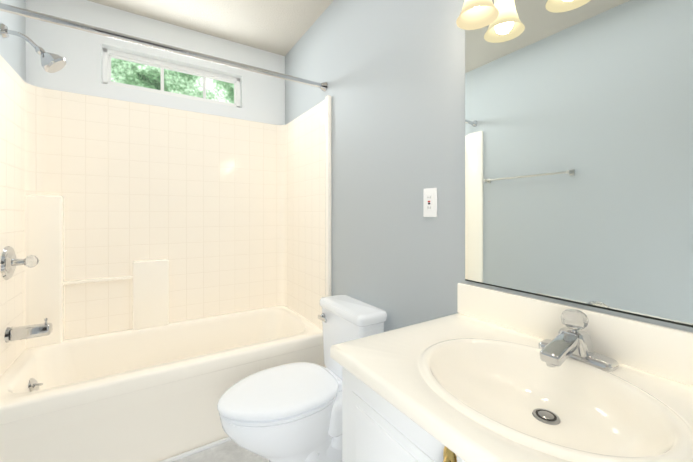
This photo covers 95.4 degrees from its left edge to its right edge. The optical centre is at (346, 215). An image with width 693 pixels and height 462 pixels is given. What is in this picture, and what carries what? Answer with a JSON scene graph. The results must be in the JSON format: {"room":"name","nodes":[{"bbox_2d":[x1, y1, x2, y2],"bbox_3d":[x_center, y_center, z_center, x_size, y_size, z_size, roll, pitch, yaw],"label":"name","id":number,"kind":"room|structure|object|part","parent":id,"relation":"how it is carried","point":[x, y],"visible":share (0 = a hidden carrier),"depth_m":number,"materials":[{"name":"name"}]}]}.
{"room":"bathroom","nodes":[
{"label":"bathroom","id":0,"kind":"room"},
{"bbox_2d":[0,0,25,81],"bbox_3d":[-1.091,-0.064,0.547,0.120,2.460,3.040,0,0,-32],"label":"wall","id":1,"kind":"structure","parent":0,"point":[13,51],"depth_m":1.62,"materials":[{"name":"grey paint"}]},
{"bbox_2d":[0,23,65,72],"bbox_3d":[-1.515,-0.804,1.539,0.224,0.188,0.108,0,0,-32],"label":"shower head","id":2,"kind":"object","parent":1,"relation":"attached to","point":[51,62],"visible":1,"depth_m":1.53},
{"bbox_2d":[0,3,326,91],"bbox_3d":[-0.777,-0.811,1.586,1.518,0.060,0.060,0,0,-32],"label":"rail","id":3,"kind":"object","parent":1,"relation":"attached to","point":[11,9],"visible":1,"depth_m":1.47,"materials":[{"name":"silver metal"}]},
{"bbox_2d":[26,0,284,124],"bbox_3d":[-1.179,-0.067,2.221,1.524,2.460,0.120,0,0,-32],"label":"wall","id":4,"kind":"structure","parent":0,"point":[262,98],"depth_m":2.04,"materials":[{"name":"white paint"}]},
{"bbox_2d":[102,48,239,107],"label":"window","id":5,"kind":"structure","parent":4,"relation":"in","point":[108,55],"depth_m":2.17,"materials":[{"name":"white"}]},
{"bbox_3d":[-1.187,-0.934,2.226,0.786,0.181,0.004,0,0,-32],"label":"glass","id":6,"kind":"part","parent":5,"relation":"part of","materials":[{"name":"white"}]},
{"bbox_2d":[88,0,333,55],"bbox_3d":[-0.397,-1.345,0.985,1.764,0.100,3.040,0,0,-32],"label":"ceiling","id":7,"kind":"structure","parent":0,"point":[280,27],"depth_m":2.06,"materials":[{"name":"grey paint"}]},
{"bbox_2d":[173,440,268,461],"bbox_3d":[-0.397,1.216,0.990,1.764,0.100,3.040,0,0,-32],"label":"floor","id":8,"kind":"structure","parent":0,"point":[230,451],"depth_m":1.53,"materials":[{"name":"tile"}]},
{"bbox_2d":[0,55,331,461],"bbox_3d":[-0.938,0.218,1.841,1.518,1.891,0.775,0,0,-32],"label":"bathtub","id":9,"kind":"object","parent":8,"relation":"on","point":[165,278],"visible":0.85,"depth_m":1.92,"materials":[{"name":"white plastic"}]},
{"bbox_3d":[-1.530,0.225,1.531,0.051,0.060,0.060,0,0,-32],"label":"valve knob","id":10,"kind":"part","parent":9,"relation":"part of","materials":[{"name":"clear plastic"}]},
{"bbox_3d":[-0.937,0.218,1.840,1.518,1.891,0.772,0,0,-32],"label":"surround trim","id":11,"kind":"part","parent":9,"relation":"part of","materials":[{"name":"white plastic"}]},
{"bbox_2d":[217,294,386,461],"bbox_3d":[-0.209,0.805,1.440,0.713,0.720,0.407,0,0,-32],"label":"toilet","id":12,"kind":"object","parent":8,"relation":"on","point":[291,412],"visible":0.83,"depth_m":1.33,"materials":[{"name":"white ceramic"}]},
{"bbox_3d":[-0.289,0.776,1.389,0.523,0.058,0.389,0,0,-32],"label":"seat","id":13,"kind":"part","parent":12,"relation":"part of","materials":[{"name":"white plastic"}]},
{"bbox_3d":[-0.117,0.534,1.635,0.032,0.032,0.091,0,0,-32],"label":"lever","id":14,"kind":"part","parent":12,"relation":"part of","materials":[{"name":"silver metal"}]},
{"bbox_2d":[330,283,692,461],"bbox_3d":[0.387,0.698,0.658,0.548,0.937,0.780,0,0,-32],"label":"bathroom vanity","id":15,"kind":"object","parent":8,"relation":"on","point":[483,374],"visible":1,"depth_m":0.70,"materials":[{"name":"painted wood"},{"name":"cultured marble"},{"name":"brass"}]},
{"bbox_2d":[538,309,618,371],"bbox_3d":[0.517,0.288,0.745,0.161,0.118,0.158,0,0,-32],"label":"faucet","id":16,"kind":"object","parent":15,"relation":"on","point":[572,348],"depth_m":0.74,"materials":[{"name":"silver metal"}]},
{"bbox_2d":[285,0,692,332],"bbox_3d":[0.297,-0.065,1.428,0.120,2.460,3.040,0,0,-32],"label":"wall","id":17,"kind":"structure","parent":0,"point":[391,73],"depth_m":1.44,"materials":[{"name":"grey paint"}]},
{"bbox_2d":[423,188,436,216],"bbox_3d":[0.331,-0.050,1.252,0.010,0.115,0.070,0,0,-32],"label":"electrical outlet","id":18,"kind":"object","parent":17,"relation":"attached to","point":[429,202],"visible":1,"depth_m":1.25,"materials":[{"name":"white plastic"}]},
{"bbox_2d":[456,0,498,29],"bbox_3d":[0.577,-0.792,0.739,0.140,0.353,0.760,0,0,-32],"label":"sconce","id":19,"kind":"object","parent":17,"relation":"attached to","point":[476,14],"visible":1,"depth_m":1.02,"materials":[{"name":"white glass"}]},
{"bbox_2d":[465,0,692,327],"bbox_3d":[0.639,-0.301,0.767,0.006,1.065,0.818,0,0,-32],"label":"mirror","id":20,"kind":"object","parent":17,"relation":"attached to","point":[578,151],"visible":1,"depth_m":0.81,"materials":[{"name":"clear glass"}]}
]}

